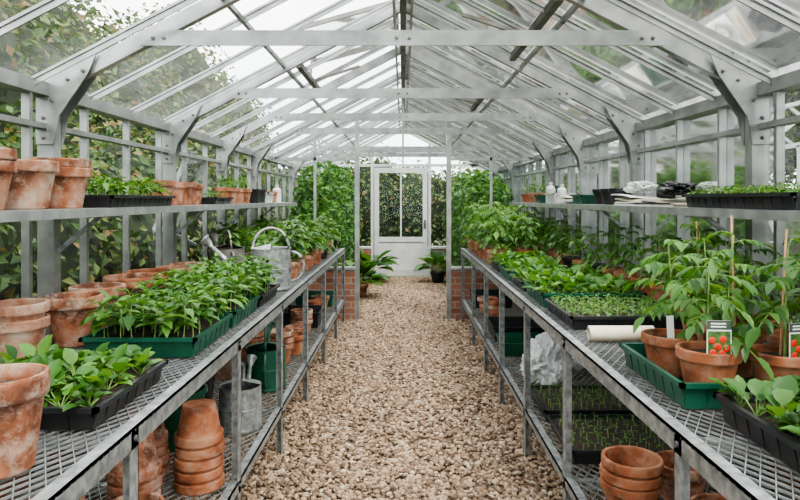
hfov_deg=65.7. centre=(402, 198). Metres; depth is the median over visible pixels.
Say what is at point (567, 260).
plant
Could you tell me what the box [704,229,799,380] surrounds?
plant
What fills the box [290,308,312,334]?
stack
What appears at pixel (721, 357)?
plant
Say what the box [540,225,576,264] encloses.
plant
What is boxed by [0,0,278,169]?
trees
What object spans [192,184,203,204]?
terracotta pot
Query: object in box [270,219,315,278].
seedling
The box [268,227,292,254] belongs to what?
plant
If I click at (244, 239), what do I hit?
seedling
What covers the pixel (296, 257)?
plant
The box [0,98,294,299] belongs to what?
hedge
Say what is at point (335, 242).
plant
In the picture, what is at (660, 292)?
plant
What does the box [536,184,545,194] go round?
seedling
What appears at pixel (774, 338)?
plant
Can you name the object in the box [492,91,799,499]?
wall
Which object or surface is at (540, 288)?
seedling tray
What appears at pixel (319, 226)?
plant
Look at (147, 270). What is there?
terracotta pot
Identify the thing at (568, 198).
pile
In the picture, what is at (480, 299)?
terracotta pot
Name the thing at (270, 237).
plant
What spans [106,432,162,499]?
stack
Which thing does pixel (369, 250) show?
wall
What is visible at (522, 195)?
seedling
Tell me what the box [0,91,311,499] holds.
wall
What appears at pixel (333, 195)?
climbing vine
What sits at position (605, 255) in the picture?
plant
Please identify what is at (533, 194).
seedling
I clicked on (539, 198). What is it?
crate
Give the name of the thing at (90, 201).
seedling tray
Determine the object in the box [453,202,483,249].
plant
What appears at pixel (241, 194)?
seedling
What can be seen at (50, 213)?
wall shelf
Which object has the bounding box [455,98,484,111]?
roof vent
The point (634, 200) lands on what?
pile
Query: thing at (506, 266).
seedling tray
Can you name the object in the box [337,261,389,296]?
potted fern
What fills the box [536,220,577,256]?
plant
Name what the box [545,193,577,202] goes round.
plastic tub
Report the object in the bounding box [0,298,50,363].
stack
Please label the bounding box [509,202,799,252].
wall shelf
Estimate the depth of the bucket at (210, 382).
3.47 m
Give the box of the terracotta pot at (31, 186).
[5,159,58,209]
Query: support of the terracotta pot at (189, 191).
on the wall shelf at (50, 213)
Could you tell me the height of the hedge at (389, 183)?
3.080 m
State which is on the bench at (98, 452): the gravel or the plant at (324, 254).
the plant at (324, 254)
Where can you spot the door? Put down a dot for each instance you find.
(408, 250)
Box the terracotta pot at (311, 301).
[308,299,320,304]
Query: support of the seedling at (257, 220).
on the bench at (98, 452)
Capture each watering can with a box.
[198,227,304,290]
[209,230,244,271]
[219,354,261,434]
[245,321,285,392]
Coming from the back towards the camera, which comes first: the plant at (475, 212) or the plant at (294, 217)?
the plant at (475, 212)
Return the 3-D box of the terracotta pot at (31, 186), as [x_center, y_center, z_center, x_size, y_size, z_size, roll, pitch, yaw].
[-1.450,-0.053,2.370,0.240,0.185,0.240,0,0,33]
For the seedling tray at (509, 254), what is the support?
on the bench at (717, 460)
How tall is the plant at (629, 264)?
0.396 m
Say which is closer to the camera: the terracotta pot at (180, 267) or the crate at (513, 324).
the terracotta pot at (180, 267)
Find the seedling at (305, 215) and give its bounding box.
[291,214,313,225]
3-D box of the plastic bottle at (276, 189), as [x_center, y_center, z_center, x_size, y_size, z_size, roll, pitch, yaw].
[-1.420,-0.061,6.980,0.100,0.200,0.100,0,0,0]
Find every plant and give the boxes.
[234,226,256,260]
[242,227,261,251]
[244,230,278,260]
[260,234,283,245]
[267,225,292,245]
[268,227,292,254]
[269,217,301,240]
[270,215,290,227]
[278,229,315,274]
[306,218,330,264]
[313,224,334,255]
[314,216,340,253]
[316,218,337,258]
[327,222,344,251]
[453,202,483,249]
[461,200,493,253]
[461,210,494,250]
[463,204,498,255]
[466,206,501,258]
[470,202,514,261]
[474,202,520,264]
[488,205,521,230]
[496,206,522,248]
[498,209,527,248]
[501,211,544,252]
[503,205,543,257]
[516,213,535,248]
[526,217,549,248]
[527,212,558,253]
[529,216,567,254]
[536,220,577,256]
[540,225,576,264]
[555,225,582,268]
[568,226,599,273]
[578,231,613,276]
[590,227,632,273]
[602,231,644,279]
[620,225,664,297]
[621,239,721,377]
[627,235,680,299]
[646,221,736,329]
[650,258,774,381]
[657,239,770,340]
[658,236,705,298]
[668,229,740,304]
[676,215,792,377]
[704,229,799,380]
[713,241,798,342]
[738,254,799,345]
[770,288,799,334]
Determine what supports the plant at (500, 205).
on the bench at (717, 460)
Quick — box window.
[152,158,202,245]
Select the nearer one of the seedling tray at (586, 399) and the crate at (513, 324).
the seedling tray at (586, 399)
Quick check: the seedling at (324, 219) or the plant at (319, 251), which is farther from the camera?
the seedling at (324, 219)
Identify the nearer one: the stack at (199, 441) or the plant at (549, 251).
the stack at (199, 441)
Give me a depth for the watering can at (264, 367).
3.87 m
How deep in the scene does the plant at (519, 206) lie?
5.89 m
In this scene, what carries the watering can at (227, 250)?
on the bench at (98, 452)
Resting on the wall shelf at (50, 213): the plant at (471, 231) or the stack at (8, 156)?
the stack at (8, 156)
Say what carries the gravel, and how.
on the floor
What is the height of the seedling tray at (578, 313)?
0.100 m
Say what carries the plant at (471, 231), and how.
on the bench at (717, 460)
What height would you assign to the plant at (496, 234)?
0.571 m
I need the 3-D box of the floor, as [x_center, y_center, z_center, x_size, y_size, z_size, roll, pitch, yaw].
[0.000,1.530,5.350,3.300,0.060,13.100,0,0,0]
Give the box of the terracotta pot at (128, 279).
[102,272,162,305]
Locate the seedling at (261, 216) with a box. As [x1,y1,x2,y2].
[247,215,271,242]
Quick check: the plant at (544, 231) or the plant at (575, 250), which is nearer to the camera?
the plant at (575, 250)
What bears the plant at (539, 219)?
on the bench at (717, 460)
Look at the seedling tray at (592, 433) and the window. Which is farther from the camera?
the window
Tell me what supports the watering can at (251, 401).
on the bench at (98, 452)
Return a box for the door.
[374,168,427,275]
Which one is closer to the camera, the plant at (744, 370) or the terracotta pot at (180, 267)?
the plant at (744, 370)
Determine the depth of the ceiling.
3.53 m
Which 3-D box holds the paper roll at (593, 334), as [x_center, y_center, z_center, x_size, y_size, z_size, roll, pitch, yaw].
[0.915,0.567,2.601,0.270,0.054,0.057,0,0,0]
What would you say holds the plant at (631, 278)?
on the bench at (717, 460)
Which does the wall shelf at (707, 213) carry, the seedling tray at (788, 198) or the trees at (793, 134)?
the seedling tray at (788, 198)
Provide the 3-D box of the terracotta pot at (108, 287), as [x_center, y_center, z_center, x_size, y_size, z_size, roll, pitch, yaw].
[-1.400,0.496,2.840,0.240,0.200,0.240,0,0,45]
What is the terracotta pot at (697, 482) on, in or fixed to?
on the bench at (717, 460)
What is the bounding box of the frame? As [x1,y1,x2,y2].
[0,0,799,465]
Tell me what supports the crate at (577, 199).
on the wall shelf at (707, 213)
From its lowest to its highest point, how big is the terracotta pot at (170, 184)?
0.150 m
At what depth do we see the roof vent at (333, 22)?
4.70 m
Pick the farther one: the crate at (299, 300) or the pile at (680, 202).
the crate at (299, 300)
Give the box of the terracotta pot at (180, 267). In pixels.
[155,265,194,277]
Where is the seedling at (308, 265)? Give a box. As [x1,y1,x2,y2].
[292,220,325,270]
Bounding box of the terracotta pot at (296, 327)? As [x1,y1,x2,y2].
[285,324,308,331]
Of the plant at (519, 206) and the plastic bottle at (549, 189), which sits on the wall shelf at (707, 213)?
the plastic bottle at (549, 189)
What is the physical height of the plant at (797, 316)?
0.431 m
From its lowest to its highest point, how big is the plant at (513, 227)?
0.498 m
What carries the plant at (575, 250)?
on the bench at (717, 460)
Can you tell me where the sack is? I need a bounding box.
[657,181,702,195]
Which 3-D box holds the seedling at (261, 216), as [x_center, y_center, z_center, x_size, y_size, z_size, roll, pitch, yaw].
[-1.446,0.378,6.232,0.305,0.436,0.310,0,0,44]
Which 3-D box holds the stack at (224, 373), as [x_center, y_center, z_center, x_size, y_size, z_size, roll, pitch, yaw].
[-1.199,1.078,4.201,0.220,0.256,0.222,0,0,12]
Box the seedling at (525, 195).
[523,184,531,201]
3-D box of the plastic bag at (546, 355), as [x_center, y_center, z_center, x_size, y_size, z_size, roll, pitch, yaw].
[0.943,1.043,4.112,0.327,0.326,0.381,0,0,0]
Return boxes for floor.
[85,292,716,499]
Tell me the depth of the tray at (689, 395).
1.83 m
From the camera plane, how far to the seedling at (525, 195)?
7.02 m
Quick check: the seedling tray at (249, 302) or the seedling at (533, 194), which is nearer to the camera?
the seedling tray at (249, 302)
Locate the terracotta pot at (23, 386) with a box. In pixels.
[0,363,49,479]
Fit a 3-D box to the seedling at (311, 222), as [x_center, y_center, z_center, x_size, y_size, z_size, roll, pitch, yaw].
[-0.841,0.392,5.466,0.340,0.409,0.304,0,0,5]
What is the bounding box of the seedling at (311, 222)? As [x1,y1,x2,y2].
[291,220,324,266]
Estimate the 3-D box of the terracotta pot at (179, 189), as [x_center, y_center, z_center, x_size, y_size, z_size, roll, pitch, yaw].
[-1.450,-0.031,3.900,0.170,0.140,0.170,0,0,35]
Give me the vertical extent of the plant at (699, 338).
0.440 m
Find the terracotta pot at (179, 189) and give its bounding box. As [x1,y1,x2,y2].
[171,183,186,204]
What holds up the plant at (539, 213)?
on the bench at (717, 460)
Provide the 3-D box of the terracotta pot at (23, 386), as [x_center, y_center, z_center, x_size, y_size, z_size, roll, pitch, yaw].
[-0.885,0.491,1.370,0.184,0.210,0.184,0,0,-21]
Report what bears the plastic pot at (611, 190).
on the wall shelf at (707, 213)
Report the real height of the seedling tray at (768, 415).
0.181 m
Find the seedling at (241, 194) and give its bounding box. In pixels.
[232,177,245,203]
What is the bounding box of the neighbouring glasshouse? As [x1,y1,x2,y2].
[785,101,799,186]
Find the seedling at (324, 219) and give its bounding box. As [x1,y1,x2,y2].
[313,216,338,244]
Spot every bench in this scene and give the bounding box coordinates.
[0,248,345,499]
[460,248,799,499]
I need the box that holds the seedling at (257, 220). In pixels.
[248,219,277,244]
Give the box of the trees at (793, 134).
[785,89,799,187]
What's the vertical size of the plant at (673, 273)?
0.405 m
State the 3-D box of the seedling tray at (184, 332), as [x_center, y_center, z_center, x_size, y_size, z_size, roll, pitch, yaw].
[-0.981,0.479,2.566,0.558,0.233,0.622,0,0,0]
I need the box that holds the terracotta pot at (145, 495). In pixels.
[113,491,164,499]
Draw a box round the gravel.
[180,276,605,499]
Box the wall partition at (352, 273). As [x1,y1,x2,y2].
[273,98,532,319]
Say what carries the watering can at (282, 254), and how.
on the bench at (98, 452)
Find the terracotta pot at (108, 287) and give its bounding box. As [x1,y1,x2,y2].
[68,282,125,328]
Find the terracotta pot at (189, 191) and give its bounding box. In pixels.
[176,182,195,204]
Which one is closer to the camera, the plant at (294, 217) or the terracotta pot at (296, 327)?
the terracotta pot at (296, 327)
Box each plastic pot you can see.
[592,189,602,203]
[600,189,611,204]
[608,188,630,204]
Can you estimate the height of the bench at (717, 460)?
0.903 m
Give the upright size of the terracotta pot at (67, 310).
0.200 m
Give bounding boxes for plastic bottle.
[272,185,280,201]
[546,182,554,202]
[557,184,566,202]
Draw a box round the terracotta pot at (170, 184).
[147,180,175,195]
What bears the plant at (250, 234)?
on the bench at (98, 452)
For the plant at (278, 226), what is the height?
0.370 m
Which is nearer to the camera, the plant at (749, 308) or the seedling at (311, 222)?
the plant at (749, 308)
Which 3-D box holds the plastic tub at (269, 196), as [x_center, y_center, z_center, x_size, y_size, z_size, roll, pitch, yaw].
[-1.450,-0.012,6.325,0.220,0.102,0.290,0,0,0]
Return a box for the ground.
[388,235,444,276]
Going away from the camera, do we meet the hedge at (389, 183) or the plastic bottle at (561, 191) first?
the plastic bottle at (561, 191)
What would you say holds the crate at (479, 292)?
on the bench at (717, 460)
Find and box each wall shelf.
[0,202,296,252]
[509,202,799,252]
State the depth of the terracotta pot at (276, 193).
6.79 m
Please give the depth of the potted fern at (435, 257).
10.92 m
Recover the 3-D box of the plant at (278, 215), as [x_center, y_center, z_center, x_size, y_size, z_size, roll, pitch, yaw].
[-1.361,0.384,6.749,0.318,0.424,0.350,0,0,-23]
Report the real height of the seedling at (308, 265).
0.417 m
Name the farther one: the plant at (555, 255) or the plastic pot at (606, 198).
the plant at (555, 255)
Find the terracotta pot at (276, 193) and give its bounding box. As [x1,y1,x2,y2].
[272,192,277,202]
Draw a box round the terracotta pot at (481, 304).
[480,302,483,317]
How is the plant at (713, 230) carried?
on the bench at (717, 460)
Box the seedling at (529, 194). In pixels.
[527,183,537,202]
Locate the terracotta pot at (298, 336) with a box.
[291,331,302,354]
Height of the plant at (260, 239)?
0.358 m
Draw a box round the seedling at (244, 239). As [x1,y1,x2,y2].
[220,223,253,260]
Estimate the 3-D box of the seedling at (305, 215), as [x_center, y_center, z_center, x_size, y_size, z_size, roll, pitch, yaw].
[-1.061,0.378,6.754,0.292,0.437,0.336,0,0,-36]
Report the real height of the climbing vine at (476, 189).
1.964 m
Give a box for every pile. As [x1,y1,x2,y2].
[557,195,572,203]
[611,194,670,205]
[642,198,686,206]
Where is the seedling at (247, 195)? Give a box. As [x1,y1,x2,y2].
[236,178,251,202]
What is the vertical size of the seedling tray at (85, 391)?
0.167 m
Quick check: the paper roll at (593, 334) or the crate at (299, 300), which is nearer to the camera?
the paper roll at (593, 334)
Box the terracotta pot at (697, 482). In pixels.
[655,450,705,499]
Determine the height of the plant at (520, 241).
0.484 m
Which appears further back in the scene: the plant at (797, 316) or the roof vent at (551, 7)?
the roof vent at (551, 7)
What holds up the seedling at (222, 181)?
on the wall shelf at (50, 213)
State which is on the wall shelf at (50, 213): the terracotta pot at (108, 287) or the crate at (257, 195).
the crate at (257, 195)
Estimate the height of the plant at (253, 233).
0.360 m
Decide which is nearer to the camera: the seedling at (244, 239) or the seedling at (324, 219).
the seedling at (244, 239)
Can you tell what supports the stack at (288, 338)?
on the bench at (98, 452)
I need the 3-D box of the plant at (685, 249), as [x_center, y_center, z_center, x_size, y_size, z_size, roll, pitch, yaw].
[1.245,0.347,2.686,0.374,0.498,0.398,0,0,2]
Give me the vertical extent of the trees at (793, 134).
7.980 m
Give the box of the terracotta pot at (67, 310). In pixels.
[42,291,103,347]
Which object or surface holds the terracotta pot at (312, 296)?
on the bench at (98, 452)
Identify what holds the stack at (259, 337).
on the bench at (98, 452)
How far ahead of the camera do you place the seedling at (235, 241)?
4.88 m
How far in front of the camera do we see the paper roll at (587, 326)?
2.67 m
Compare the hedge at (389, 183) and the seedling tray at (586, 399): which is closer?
the seedling tray at (586, 399)
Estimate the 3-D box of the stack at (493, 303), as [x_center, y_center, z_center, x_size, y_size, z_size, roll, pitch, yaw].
[0.881,1.086,5.951,0.200,0.240,0.199,0,0,-3]
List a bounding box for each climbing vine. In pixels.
[287,161,362,265]
[442,169,518,265]
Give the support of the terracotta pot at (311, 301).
on the bench at (98, 452)
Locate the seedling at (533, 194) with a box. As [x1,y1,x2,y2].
[530,184,542,202]
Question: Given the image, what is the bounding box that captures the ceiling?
[404,0,799,169]
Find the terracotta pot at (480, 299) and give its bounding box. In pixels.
[477,296,497,312]
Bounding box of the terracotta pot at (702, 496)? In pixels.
[690,493,726,499]
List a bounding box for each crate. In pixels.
[249,189,266,202]
[283,305,320,327]
[295,291,333,306]
[469,289,511,307]
[488,316,544,340]
[495,333,540,355]
[534,195,545,202]
[570,195,594,203]
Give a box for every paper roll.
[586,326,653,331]
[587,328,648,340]
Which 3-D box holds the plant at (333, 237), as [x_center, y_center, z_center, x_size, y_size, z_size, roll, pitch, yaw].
[-0.833,0.390,6.773,0.342,0.413,0.310,0,0,-19]
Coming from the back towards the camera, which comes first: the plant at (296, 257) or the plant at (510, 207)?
the plant at (510, 207)
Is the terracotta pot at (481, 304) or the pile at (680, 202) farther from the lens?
the terracotta pot at (481, 304)
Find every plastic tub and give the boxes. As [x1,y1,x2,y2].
[265,193,274,202]
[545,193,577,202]
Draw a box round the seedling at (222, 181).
[210,174,232,196]
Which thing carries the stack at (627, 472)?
on the bench at (717, 460)
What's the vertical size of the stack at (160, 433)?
0.294 m
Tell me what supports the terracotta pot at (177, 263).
on the bench at (98, 452)
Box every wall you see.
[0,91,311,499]
[319,126,487,276]
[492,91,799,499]
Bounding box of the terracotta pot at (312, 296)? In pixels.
[311,295,329,309]
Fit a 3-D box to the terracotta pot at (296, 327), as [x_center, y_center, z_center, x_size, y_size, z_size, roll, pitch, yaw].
[-0.880,1.131,5.150,0.200,0.150,0.200,0,0,-13]
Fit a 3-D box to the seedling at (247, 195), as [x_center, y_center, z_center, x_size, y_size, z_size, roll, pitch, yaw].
[-1.449,-0.083,5.618,0.159,0.244,0.168,0,0,-25]
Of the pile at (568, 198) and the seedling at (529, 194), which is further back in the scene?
the seedling at (529, 194)
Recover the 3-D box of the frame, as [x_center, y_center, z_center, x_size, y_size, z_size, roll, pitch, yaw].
[0.000,0.056,5.345,3.400,2.889,13.111,0,0,0]
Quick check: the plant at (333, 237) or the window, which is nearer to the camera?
the window
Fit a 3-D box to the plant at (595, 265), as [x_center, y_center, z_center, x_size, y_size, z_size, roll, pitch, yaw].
[1.383,0.412,4.468,0.275,0.368,0.306,0,0,-5]
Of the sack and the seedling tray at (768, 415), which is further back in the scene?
the sack
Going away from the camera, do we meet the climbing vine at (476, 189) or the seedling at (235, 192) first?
the seedling at (235, 192)
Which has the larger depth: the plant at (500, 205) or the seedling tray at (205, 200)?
the plant at (500, 205)
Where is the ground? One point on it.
(442, 235)
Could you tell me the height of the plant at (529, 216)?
0.447 m
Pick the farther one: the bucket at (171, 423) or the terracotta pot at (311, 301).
the terracotta pot at (311, 301)
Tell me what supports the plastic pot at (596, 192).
on the wall shelf at (707, 213)
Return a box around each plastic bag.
[520,331,561,384]
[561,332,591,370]
[623,181,657,192]
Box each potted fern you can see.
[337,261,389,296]
[346,245,398,282]
[414,251,458,282]
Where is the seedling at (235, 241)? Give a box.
[211,222,245,250]
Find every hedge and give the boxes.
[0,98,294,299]
[263,136,489,245]
[785,221,799,329]
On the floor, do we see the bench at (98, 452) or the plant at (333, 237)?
the bench at (98, 452)
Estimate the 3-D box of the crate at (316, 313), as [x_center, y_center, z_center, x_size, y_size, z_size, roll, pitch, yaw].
[-0.975,1.135,6.000,0.390,0.142,0.440,0,0,0]
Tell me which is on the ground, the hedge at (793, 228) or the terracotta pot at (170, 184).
the hedge at (793, 228)
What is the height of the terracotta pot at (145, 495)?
0.160 m
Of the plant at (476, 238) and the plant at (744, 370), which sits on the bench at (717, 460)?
the plant at (476, 238)
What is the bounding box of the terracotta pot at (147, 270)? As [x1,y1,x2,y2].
[124,268,174,297]
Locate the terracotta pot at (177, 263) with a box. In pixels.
[170,262,208,272]
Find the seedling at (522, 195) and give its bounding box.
[521,187,532,201]
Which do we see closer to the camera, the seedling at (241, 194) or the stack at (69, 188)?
the stack at (69, 188)
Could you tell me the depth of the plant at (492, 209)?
5.87 m
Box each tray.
[0,334,167,429]
[78,279,244,357]
[82,172,174,207]
[141,263,267,327]
[178,252,281,306]
[201,190,233,203]
[487,250,556,271]
[495,253,567,280]
[509,261,604,290]
[521,270,646,306]
[531,381,633,421]
[544,293,682,328]
[547,411,672,463]
[619,343,769,408]
[681,182,799,209]
[709,375,799,473]
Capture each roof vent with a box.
[296,0,398,87]
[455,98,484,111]
[462,0,564,60]
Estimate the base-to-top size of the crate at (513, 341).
0.102 m
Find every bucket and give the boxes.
[144,369,207,451]
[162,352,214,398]
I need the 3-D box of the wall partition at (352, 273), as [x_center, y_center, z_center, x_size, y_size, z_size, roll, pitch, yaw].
[0.000,0.058,7.750,3.328,2.885,0.150,0,0,0]
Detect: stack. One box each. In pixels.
[0,147,16,209]
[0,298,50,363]
[29,157,91,207]
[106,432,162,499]
[126,402,169,476]
[173,398,224,495]
[209,337,242,379]
[238,318,264,359]
[270,328,293,364]
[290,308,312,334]
[488,298,498,315]
[599,445,663,499]
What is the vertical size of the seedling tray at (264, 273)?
0.268 m
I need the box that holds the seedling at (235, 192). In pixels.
[215,177,239,203]
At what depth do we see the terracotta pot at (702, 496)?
2.23 m
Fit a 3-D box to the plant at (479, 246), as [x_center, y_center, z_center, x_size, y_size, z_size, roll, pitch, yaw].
[0.839,0.333,6.261,0.435,0.526,0.356,0,0,38]
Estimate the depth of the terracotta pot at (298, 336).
4.79 m
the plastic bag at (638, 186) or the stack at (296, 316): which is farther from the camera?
the stack at (296, 316)
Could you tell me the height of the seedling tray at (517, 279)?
0.167 m
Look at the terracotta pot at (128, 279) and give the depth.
3.04 m
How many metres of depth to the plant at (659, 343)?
2.06 m
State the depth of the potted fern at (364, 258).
10.90 m

